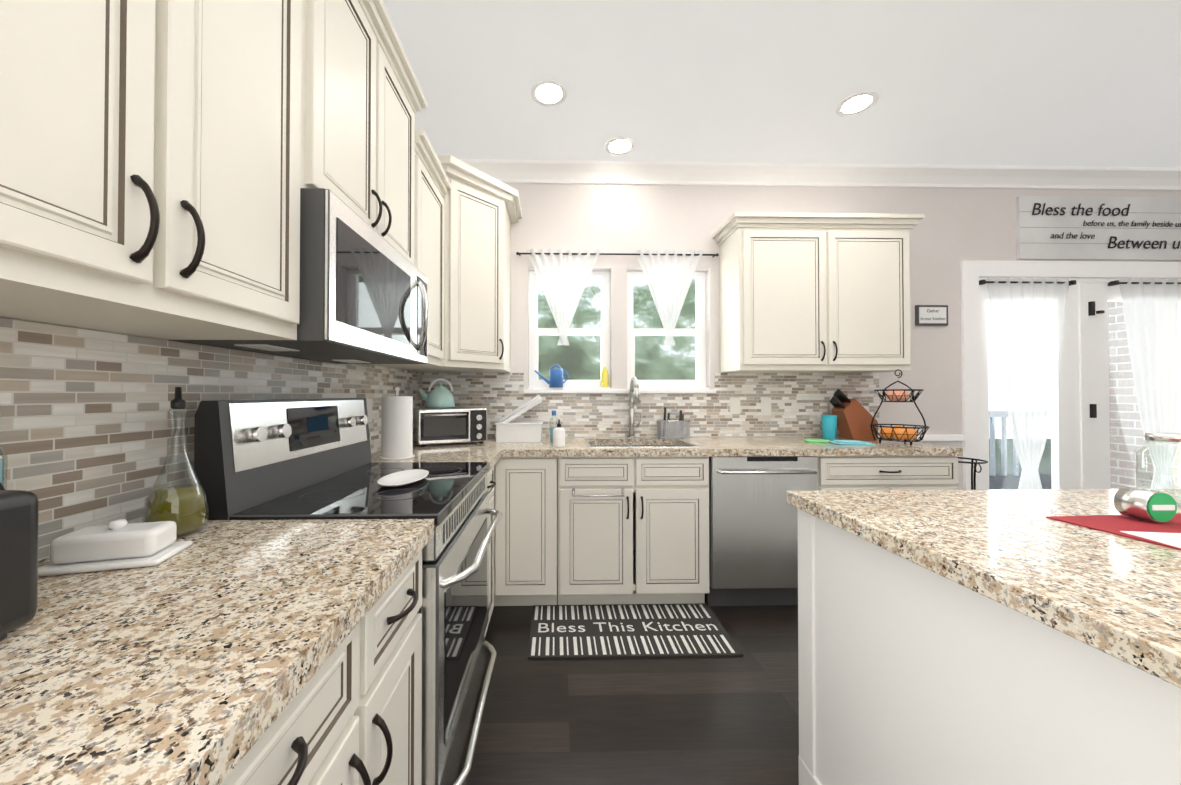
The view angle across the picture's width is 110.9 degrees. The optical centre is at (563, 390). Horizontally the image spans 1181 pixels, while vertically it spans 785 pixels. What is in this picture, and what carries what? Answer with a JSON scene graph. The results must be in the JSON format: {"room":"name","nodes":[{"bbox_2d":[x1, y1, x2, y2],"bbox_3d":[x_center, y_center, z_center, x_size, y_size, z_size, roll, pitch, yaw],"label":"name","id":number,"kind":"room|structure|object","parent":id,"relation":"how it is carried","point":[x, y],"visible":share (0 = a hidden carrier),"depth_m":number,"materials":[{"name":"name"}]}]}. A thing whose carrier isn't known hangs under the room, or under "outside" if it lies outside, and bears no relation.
{"room":"kitchen","nodes":[
{"label":"kitchen","id":0,"kind":"room"},
{"bbox_2d":[0,317,415,371],"bbox_3d":[-1.008,-0.201,-0.107,0.150,2.800,6.170,0,-1,-1],"label":"wall","id":1,"kind":"structure","parent":0,"point":[158,339],"depth_m":0.92,"materials":[{"name":"paint"}]},
{"bbox_2d":[0,0,315,339],"bbox_3d":[-0.778,-0.679,0.618,0.332,1.109,0.715,0,-1,-1],"label":"upper cabinet","id":2,"kind":"object","parent":1,"relation":"attached to","point":[162,162],"depth_m":0.63,"materials":[{"name":"paint"}]},
{"bbox_2d":[0,318,423,560],"bbox_3d":[-0.952,0.086,1.091,0.008,0.449,3.469,0,-1,-1],"label":"tile backsplash","id":3,"kind":"structure","parent":1,"relation":"attached to","point":[85,426],"depth_m":0.85,"materials":[{"name":"beige tile"}]},
{"bbox_2d":[366,399,372,422],"bbox_3d":[-0.966,0.102,2.011,0.004,0.118,0.070,0,-1,-1],"label":"electrical outlet plate","id":4,"kind":"object","parent":3,"relation":"attached to","point":[369,402],"depth_m":2.01,"materials":[{"name":"white plastic"}]},
{"bbox_2d":[316,0,419,270],"bbox_3d":[-0.794,-0.856,1.365,0.332,0.738,0.760,0,-1,-1],"label":"upper cabinet","id":5,"kind":"object","parent":1,"relation":"attached to","point":[368,140],"depth_m":1.30,"materials":[{"name":"paint"}]},
{"bbox_2d":[169,188,428,363],"bbox_3d":[-0.739,-0.299,1.360,0.442,0.373,0.759,0,-1,-1],"label":"over-the-range microwave","id":6,"kind":"object","parent":5,"relation":"attached to","point":[363,293],"visible":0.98,"depth_m":1.12,"materials":[{"name":"grey metal"}]},
{"bbox_2d":[373,140,447,367],"bbox_3d":[-0.807,-0.601,1.975,0.332,0.937,0.461,0,-1,-1],"label":"upper cabinet","id":7,"kind":"object","parent":1,"relation":"attached to","point":[433,194],"depth_m":2.04,"materials":[{"name":"paint"}]},
{"bbox_2d":[572,488,623,496],"bbox_3d":[0.187,0.554,2.199,0.285,0.039,0.038,0,-1,-1],"label":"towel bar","id":8,"kind":"object","parent":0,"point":[622,491],"visible":0.98,"depth_m":2.18,"materials":[{"name":"silver metal"}]},
{"bbox_2d":[455,573,798,784],"bbox_3d":[2.259,1.250,-0.054,6.685,0.100,6.170,0,-1,-1],"label":"floor","id":9,"kind":"structure","parent":0,"point":[722,720],"depth_m":1.53,"materials":[{"name":"brown wood"}]},
{"bbox_2d":[220,604,375,784],"bbox_3d":[-0.633,0.775,0.431,0.615,0.858,0.457,0,-1,-1],"label":"base cabinet","id":10,"kind":"object","parent":9,"relation":"on","point":[351,714],"depth_m":0.58,"materials":[{"name":"paint"}]},
{"bbox_2d":[0,519,433,784],"bbox_3d":[-0.616,0.322,0.166,0.640,0.040,1.612,0,-1,-1],"label":"countertop","id":11,"kind":"structure","parent":10,"relation":"on","point":[206,655],"depth_m":0.49,"materials":[{"name":"stone"}]},
{"bbox_2d":[0,413,7,489],"bbox_3d":[-0.907,0.163,0.624,0.060,0.286,0.060,0,-1,-1],"label":"bottle","id":12,"kind":"object","parent":11,"relation":"on","point":[1,472],"visible":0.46,"depth_m":0.64,"materials":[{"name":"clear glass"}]},
{"bbox_2d":[0,482,38,640],"bbox_3d":[-0.787,0.197,0.394,0.292,0.214,0.392,0,-1,-1],"label":"toaster","id":13,"kind":"object","parent":11,"relation":"on","point":[19,513],"visible":0.98,"depth_m":0.50,"materials":[{"name":"black plastic"}]},
{"bbox_2d":[38,519,191,576],"bbox_3d":[-0.805,0.270,0.732,0.175,0.073,0.105,0,-1,-16],"label":"butter dish","id":14,"kind":"object","parent":11,"relation":"on","point":[118,544],"visible":0.92,"depth_m":0.70,"materials":[{"name":"white ceramic"}]},
{"bbox_2d":[142,387,209,538],"bbox_3d":[-0.831,0.151,0.873,0.106,0.315,0.106,0,-1,-1],"label":"oil bottle","id":15,"kind":"object","parent":11,"relation":"on","point":[184,508],"visible":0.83,"depth_m":0.86,"materials":[{"name":"clear glass"}]},
{"bbox_2d":[194,398,501,784],"bbox_3d":[-0.591,0.621,1.354,0.704,1.184,0.761,0,-1,-1],"label":"range","id":16,"kind":"object","parent":9,"relation":"on","point":[287,459],"visible":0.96,"depth_m":1.14,"materials":[{"name":"grey metal"}]},
{"bbox_2d":[377,469,428,485],"bbox_3d":[-0.530,0.295,1.348,0.141,0.016,0.264,0,-1,-1],"label":"spoon rest","id":17,"kind":"object","parent":16,"relation":"on","point":[403,478],"visible":1,"depth_m":1.36,"materials":[{"name":"white ceramic"}]},
{"bbox_2d":[376,550,421,784],"bbox_3d":[-0.641,0.779,0.812,0.615,0.858,0.307,0,-1,-1],"label":"base cabinet","id":18,"kind":"object","parent":9,"relation":"on","point":[398,622],"depth_m":0.84,"materials":[{"name":"paint"}]},
{"bbox_2d":[485,466,495,634],"bbox_3d":[-0.664,0.790,1.916,0.615,0.858,0.360,0,-1,-1],"label":"base cabinet","id":19,"kind":"object","parent":9,"relation":"on","point":[490,475],"depth_m":2.01,"materials":[{"name":"paint"}]},
{"bbox_2d":[371,445,503,472],"bbox_3d":[-0.654,0.340,1.960,0.640,0.040,0.440,0,-1,-1],"label":"countertop","id":20,"kind":"structure","parent":19,"relation":"on","point":[492,454],"depth_m":2.02,"materials":[{"name":"stone"}]},
{"bbox_2d":[379,387,414,459],"bbox_3d":[-0.790,0.152,1.924,0.156,0.335,0.156,0,-1,-1],"label":"paper towel","id":21,"kind":"object","parent":20,"relation":"on","point":[397,427],"visible":1,"depth_m":1.87,"materials":[{"name":"white paper"}]},
{"bbox_2d":[494,457,565,605],"bbox_3d":[-0.205,0.796,2.521,0.367,0.858,0.620,0,-1,-1],"label":"base cabinet","id":22,"kind":"object","parent":9,"relation":"on","point":[530,492],"depth_m":2.22,"materials":[{"name":"paint"}]},
{"bbox_2d":[528,603,742,658],"bbox_3d":[0.324,1.217,2.077,0.987,0.008,0.454,0,-1,-1],"label":"rug","id":23,"kind":"object","parent":9,"relation":"on","point":[624,630],"visible":1,"depth_m":2.03,"materials":[{"name":"black fabric"}]},
{"bbox_2d":[706,456,817,605],"bbox_3d":[1.105,0.796,2.522,0.600,0.857,0.659,0,-1,-1],"label":"dishwasher","id":24,"kind":"object","parent":9,"relation":"on","point":[753,538],"visible":0.65,"depth_m":2.24,"materials":[{"name":"grey metal"}]},
{"bbox_2d":[818,456,957,489],"bbox_3d":[1.806,0.796,2.563,0.795,0.858,0.620,0,-1,-1],"label":"base cabinet","id":25,"kind":"object","parent":9,"relation":"on","point":[834,472],"depth_m":2.26,"materials":[{"name":"paint"}]},
{"bbox_2d":[413,437,962,456],"bbox_3d":[0.609,0.346,2.530,3.188,0.040,0.648,0,-1,-1],"label":"countertop","id":26,"kind":"structure","parent":25,"relation":"on","point":[574,446],"depth_m":2.25,"materials":[{"name":"stone"}]},
{"bbox_2d":[413,407,486,446],"bbox_3d":[-0.701,0.217,2.496,0.400,0.215,0.325,0,-1,-26],"label":"toaster oven","id":27,"kind":"object","parent":26,"relation":"on","point":[448,425],"visible":1,"depth_m":2.37,"materials":[{"name":"silver metal"}]},
{"bbox_2d":[419,378,454,407],"bbox_3d":[-0.782,0.018,2.517,0.212,0.182,0.176,0,-1,-1],"label":"kettle","id":28,"kind":"object","parent":27,"relation":"on","point":[440,396],"visible":1,"depth_m":2.47,"materials":[{"name":"green metal"}]},
{"bbox_2d":[495,395,543,441],"bbox_3d":[-0.287,0.177,2.650,0.302,0.298,0.256,0,-1,-1],"label":"tub","id":29,"kind":"object","parent":26,"relation":"on","point":[508,429],"visible":1,"depth_m":2.53,"materials":[{"name":"white plastic"}]},
{"bbox_2d":[549,418,564,446],"bbox_3d":[-0.028,0.245,2.334,0.071,0.157,0.071,0,-1,-34],"label":"soap bottle","id":30,"kind":"object","parent":26,"relation":"on","point":[557,436],"depth_m":2.31,"materials":[{"name":"white plastic"}]},
{"bbox_2d":[628,377,643,437],"bbox_3d":[0.494,0.118,2.712,0.109,0.418,0.225,0,-1,-1],"label":"faucet","id":31,"kind":"object","parent":26,"relation":"on","point":[634,394],"visible":1,"depth_m":2.78,"materials":[{"name":"silver metal"}]},
{"bbox_2d":[583,438,700,446],"bbox_3d":[0.453,0.445,2.515,0.642,0.244,0.437,0,-1,-1],"label":"sink","id":32,"kind":"object","parent":26,"relation":"in","point":[587,443],"visible":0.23,"depth_m":2.72,"materials":[{"name":"silver metal"}]},
{"bbox_2d":[657,407,689,438],"bbox_3d":[0.752,0.223,2.793,0.206,0.210,0.100,0,-1,-1],"label":"utensil caddy","id":33,"kind":"object","parent":26,"relation":"on","point":[679,426],"visible":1,"depth_m":2.75,"materials":[{"name":"silver metal"}]},
{"bbox_2d":[804,439,828,442],"bbox_3d":[1.597,0.319,2.567,0.136,0.014,0.136,0,-1,-1],"label":"lid","id":34,"kind":"object","parent":26,"relation":"on","point":[818,440],"visible":0.98,"depth_m":2.52,"materials":[{"name":"green plastic"}]},
{"bbox_2d":[821,415,836,438],"bbox_3d":[1.784,0.248,2.732,0.092,0.158,0.092,0,-1,-1],"label":"tumbler","id":35,"kind":"object","parent":26,"relation":"on","point":[829,425],"visible":0.98,"depth_m":2.70,"materials":[{"name":"teal plastic"}]},
{"bbox_2d":[829,440,874,444],"bbox_3d":[1.740,0.317,2.460,0.200,0.016,0.120,0,-1,14],"label":"cloth","id":36,"kind":"object","parent":26,"relation":"on","point":[850,442],"visible":0.88,"depth_m":2.42,"materials":[{"name":"teal"}]},
{"bbox_2d":[829,389,877,439],"bbox_3d":[1.926,0.159,2.736,0.286,0.336,0.120,0,-1,-1],"label":"knife block","id":37,"kind":"object","parent":26,"relation":"on","point":[854,418],"visible":1,"depth_m":2.68,"materials":[{"name":"brown wood"}]},
{"bbox_2d":[869,369,929,444],"bbox_3d":[2.049,0.099,2.489,0.343,0.453,0.287,0,-1,-1],"label":"fruit basket","id":38,"kind":"object","parent":26,"relation":"on","point":[922,427],"visible":0.9,"depth_m":2.46,"materials":[{"name":"black metal"}]},
{"bbox_2d":[880,391,916,439],"bbox_3d":[2.044,0.148,2.485,0.170,0.305,0.176,0,-1,-1],"label":"fruit","id":39,"kind":"object","parent":38,"relation":"in","point":[897,430],"visible":0.67,"depth_m":2.47,"materials":[{"name":"orange food"}]},
{"bbox_2d":[958,457,987,489],"bbox_3d":[2.438,0.821,2.446,0.280,0.801,0.275,0,-1,-1],"label":"wire stand","id":40,"kind":"object","parent":9,"relation":"on","point":[973,481],"visible":0.27,"depth_m":2.38,"materials":[{"name":"black metal"}]},
{"bbox_2d":[797,508,1180,784],"bbox_3d":[1.464,0.769,-0.161,1.440,0.859,2.840,0,-1,-1],"label":"kitchen island","id":41,"kind":"object","parent":9,"relation":"on","point":[910,673],"visible":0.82,"depth_m":0.78,"materials":[{"name":"paint"}]},
{"bbox_2d":[787,489,1180,687],"bbox_3d":[1.464,0.319,-0.156,1.480,0.040,2.880,0,-1,-1],"label":"island countertop","id":42,"kind":"structure","parent":41,"relation":"on","point":[1113,595],"depth_m":0.77,"materials":[{"name":"stone"}]},
{"bbox_2d":[1046,513,1180,549],"bbox_3d":[1.438,0.305,0.784,0.507,0.004,0.440,0,-1,-4],"label":"placemat","id":43,"kind":"object","parent":42,"relation":"on","point":[1167,534],"visible":0.83,"depth_m":0.91,"materials":[{"name":"red fabric"}]},
{"bbox_2d":[1113,486,1176,522],"bbox_3d":[1.365,0.268,0.953,0.072,0.072,0.058,0,-1,-1],"label":"tin","id":44,"kind":"object","parent":43,"relation":"on","point":[1149,505],"visible":1,"depth_m":0.93,"materials":[{"name":"silver metal"}]},
{"bbox_2d":[1134,432,1180,505],"bbox_3d":[1.688,0.216,1.129,0.116,0.190,0.114,0,-1,-1],"label":"glass jar","id":45,"kind":"object","parent":42,"relation":"on","point":[1163,437],"visible":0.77,"depth_m":1.11,"materials":[{"name":"clear glass"}]},
{"bbox_2d":[382,0,1180,167],"bbox_3d":[2.259,-1.650,-0.025,6.685,0.100,6.170,0,-1,-1],"label":"ceiling","id":46,"kind":"structure","parent":0,"point":[1091,83],"depth_m":2.06,"materials":[{"name":"paint"}]},
{"bbox_2d":[531,80,566,106],"bbox_3d":[-0.080,-1.575,2.157,0.189,0.003,0.189,0,-1,-7],"label":"recessed light","id":47,"kind":"object","parent":46,"relation":"in","point":[549,93],"depth_m":2.16,"materials":[{"name":"white"}]},
{"bbox_2d":[605,137,634,154],"bbox_3d":[0.360,-1.571,2.615,0.189,0.003,0.189,0,-1,-7],"label":"recessed light","id":48,"kind":"object","parent":46,"relation":"in","point":[618,145],"depth_m":2.62,"materials":[{"name":"white"}]},
{"bbox_2d":[836,91,877,115],"bbox_3d":[1.612,-1.575,2.235,0.189,0.003,0.189,0,-1,-10],"label":"recessed light","id":49,"kind":"object","parent":46,"relation":"in","point":[857,103],"depth_m":2.23,"materials":[{"name":"white"}]},
{"bbox_2d":[421,183,1180,489],"bbox_3d":[2.197,-0.170,2.970,6.385,2.800,0.150,0,-1,-1],"label":"wall","id":50,"kind":"structure","parent":0,"point":[952,230],"depth_m":2.89,"materials":[{"name":"paint"}]},
{"bbox_2d":[397,164,511,372],"bbox_3d":[-0.675,-0.668,2.523,0.617,1.082,0.627,0,-1,-1],"label":"upper cabinet","id":51,"kind":"object","parent":50,"relation":"attached to","point":[479,210],"depth_m":2.35,"materials":[{"name":"paint"}]},
{"bbox_2d":[529,271,609,387],"bbox_3d":[0.040,-0.433,2.947,0.582,0.853,0.062,0,-1,-1],"label":"window","id":52,"kind":"structure","parent":50,"relation":"in","point":[604,331],"depth_m":2.92,"materials":[{"name":"white wood"}]},
{"bbox_2d":[516,252,718,257],"bbox_3d":[0.374,-0.944,2.836,1.411,0.022,0.055,0,-1,-1],"label":"curtain rod","id":53,"kind":"object","parent":50,"relation":"attached to","point":[713,255],"visible":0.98,"depth_m":2.81,"materials":[{"name":"black metal"}]},
{"bbox_2d":[526,249,599,345],"bbox_3d":[-0.004,-0.642,2.809,0.515,0.665,0.021,0,-1,-1],"label":"window curtain","id":54,"kind":"object","parent":53,"relation":"hanging from","point":[563,279],"visible":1,"depth_m":2.81,"materials":[{"name":"white fabric"}]},
{"bbox_2d":[635,250,702,345],"bbox_3d":[0.732,-0.641,2.824,0.478,0.665,0.021,0,-1,-1],"label":"window curtain","id":55,"kind":"object","parent":53,"relation":"hanging from","point":[668,277],"visible":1,"depth_m":2.83,"materials":[{"name":"white fabric"}]},
{"bbox_2d":[524,388,715,392],"bbox_3d":[0.391,0.003,2.875,1.344,0.040,0.110,0,-1,-1],"label":"window sill","id":56,"kind":"structure","parent":50,"relation":"attached to","point":[619,391],"depth_m":2.83,"materials":[{"name":"white wood"}]},
{"bbox_2d":[535,364,567,387],"bbox_3d":[-0.088,-0.101,2.853,0.240,0.165,0.095,0,-1,-1],"label":"watering can","id":57,"kind":"object","parent":56,"relation":"on","point":[555,380],"visible":0.98,"depth_m":2.82,"materials":[{"name":"blue plastic"}]},
{"bbox_2d":[601,366,608,387],"bbox_3d":[0.291,-0.093,2.884,0.054,0.150,0.032,0,-1,-1],"label":"soap bottle","id":58,"kind":"object","parent":56,"relation":"on","point":[604,379],"visible":0.94,"depth_m":2.87,"materials":[{"name":"yellow plastic"}]},
{"bbox_2d":[424,373,879,436],"bbox_3d":[0.639,0.104,2.855,3.204,0.449,0.007,0,-1,-1],"label":"tile backsplash","id":59,"kind":"structure","parent":50,"relation":"attached to","point":[799,401],"depth_m":2.86,"materials":[{"name":"beige tile"}]},
{"bbox_2d":[730,397,739,413],"bbox_3d":[1.207,0.110,2.861,0.074,0.118,0.004,0,-1,-1],"label":"electrical outlet plate","id":60,"kind":"object","parent":59,"relation":"attached to","point":[735,405],"depth_m":2.86,"materials":[{"name":"white plastic"}]},
{"bbox_2d":[761,397,770,413],"bbox_3d":[1.426,0.110,2.866,0.074,0.118,0.004,0,-1,-1],"label":"electrical outlet plate","id":61,"kind":"object","parent":59,"relation":"attached to","point":[765,401],"depth_m":2.86,"materials":[{"name":"white plastic"}]},
{"bbox_2d":[830,397,833,413],"bbox_3d":[1.921,0.111,2.876,0.074,0.118,0.004,0,-1,-1],"label":"electrical outlet plate","id":62,"kind":"object","parent":59,"relation":"attached to","point":[831,406],"depth_m":2.87,"materials":[{"name":"white plastic"}]},
{"bbox_2d":[627,271,705,387],"bbox_3d":[0.738,-0.433,2.961,0.583,0.853,0.062,0,-1,-1],"label":"window","id":63,"kind":"structure","parent":50,"relation":"in","point":[698,332],"depth_m":2.94,"materials":[{"name":"white wood"}]},
{"bbox_2d":[716,220,915,372],"bbox_3d":[1.654,-0.586,2.720,1.100,0.922,0.330,0,-1,-1],"label":"upper cabinet","id":64,"kind":"object","parent":50,"relation":"attached to","point":[797,296],"depth_m":2.56,"materials":[{"name":"paint"}]},
{"bbox_2d":[459,159,1180,189],"bbox_3d":[2.199,-1.513,2.863,6.385,0.115,0.090,0,-1,-1],"label":"crown molding","id":65,"kind":"structure","parent":50,"relation":"attached to","point":[803,174],"depth_m":2.80,"materials":[{"name":"white wood"}]},
{"bbox_2d":[893,435,963,440],"bbox_3d":[2.547,0.340,2.886,0.593,0.044,0.019,0,-1,-1],"label":"trim","id":66,"kind":"structure","parent":50,"relation":"attached to","point":[943,438],"depth_m":2.88,"materials":[{"name":"white wood"}]},
{"bbox_2d":[915,305,947,325],"bbox_3d":[2.623,-0.533,2.896,0.225,0.145,0.021,0,-1,-1],"label":"sign","id":67,"kind":"object","parent":50,"relation":"attached to","point":[931,315],"visible":1,"depth_m":2.89,"materials":[{"name":"grey"}]},
{"bbox_2d":[961,260,1180,489],"bbox_3d":[3.839,0.153,2.989,1.990,2.155,0.171,0,-1,-1],"label":"door frame","id":68,"kind":"structure","parent":50,"relation":"attached to","point":[972,272],"depth_m":2.90,"materials":[{"name":"white wood"}]},
{"bbox_2d":[980,283,1180,489],"bbox_3d":[3.832,0.220,2.926,1.718,1.996,0.138,0,-1,-1],"label":"patio door","id":69,"kind":"structure","parent":50,"relation":"in","point":[1080,436],"depth_m":2.94,"materials":[{"name":"white plastic"}]},
{"bbox_2d":[979,280,1075,285],"bbox_3d":[3.316,-0.770,2.913,0.684,0.030,0.042,0,-1,-1],"label":"curtain rod","id":70,"kind":"object","parent":69,"relation":"attached to","point":[1071,282],"visible":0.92,"depth_m":2.90,"materials":[{"name":"black metal"}]},
{"bbox_2d":[987,278,1068,488],"bbox_3d":[3.316,-0.020,2.894,0.600,1.560,0.024,0,-1,-1],"label":"door curtain","id":71,"kind":"object","parent":70,"relation":"hanging from","point":[1028,321],"visible":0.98,"depth_m":2.90,"materials":[{"name":"white fabric"}]},
{"bbox_2d":[1108,280,1180,285],"bbox_3d":[4.291,-0.770,2.933,0.684,0.030,0.042,0,-1,-1],"label":"curtain rod","id":72,"kind":"object","parent":69,"relation":"attached to","point":[1114,283],"visible":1,"depth_m":2.92,"materials":[{"name":"black metal"}]},
{"bbox_2d":[1119,278,1180,488],"bbox_3d":[4.291,-0.020,2.915,0.600,1.560,0.024,0,-1,-1],"label":"door curtain","id":73,"kind":"object","parent":72,"relation":"hanging from","point":[1152,313],"visible":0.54,"depth_m":2.92,"materials":[{"name":"white fabric"}]},
{"bbox_2d":[1016,196,1180,260],"bbox_3d":[3.926,-1.165,2.926,1.330,0.450,0.027,0,-1,-1],"label":"sign","id":74,"kind":"object","parent":50,"relation":"attached to","point":[1095,228],"visible":1,"depth_m":2.92,"materials":[{"name":"white wood"}]},
{"label":"outside","id":75,"kind":"structure","parent":0,"visible":0},
{"bbox_2d":[989,439,1051,474],"bbox_3d":[1.853,1.597,9.511,28.000,0.100,12.980,0,-1,-1],"label":"ground","id":76,"kind":"structure","parent":75,"point":[1046,461],"depth_m":9.03,"materials":[{"name":"grey"}]},
{"bbox_2d":[989,473,1051,489],"bbox_3d":[4.604,1.387,4.670,5.700,0.219,3.178,0,-1,-1],"label":"deck floor","id":77,"kind":"structure","parent":76,"relation":"on","point":[1012,484],"depth_m":5.73,"materials":[{"name":"grey"}]},
{"bbox_2d":[989,411,1018,475],"bbox_3d":[4.525,0.802,6.094,5.600,0.979,0.060,0,-1,-1],"label":"rail","id":78,"kind":"object","parent":77,"relation":"on","point":[994,415],"depth_m":6.10,"materials":[{"name":"white"}]},
{"bbox_2d":[1108,302,1180,488],"bbox_3d":[5.206,-0.141,3.408,0.750,3.249,0.598,0,-1,-1],"label":"brick wall","id":79,"kind":"structure","parent":76,"relation":"on","point":[1121,419],"depth_m":3.50,"materials":[{"name":"white brick"}]},
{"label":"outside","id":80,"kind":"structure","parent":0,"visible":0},
{"bbox_2d":[538,278,694,379],"bbox_3d":[1.738,-4.021,15.108,32.000,11.249,0.100,0,-1,-1],"label":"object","id":81,"kind":"structure","parent":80,"point":[577,345],"depth_m":15.05,"materials":[{"name":"clear glass"}]},
{"bbox_2d":[987,301,1050,438],"bbox_3d":[12.810,-3.305,9.329,18.100,8.800,0.100,0,-1,-1],"label":"sky","id":82,"kind":"structure","parent":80,"point":[993,397],"depth_m":9.18,"materials":[{"name":"white"}]}
]}

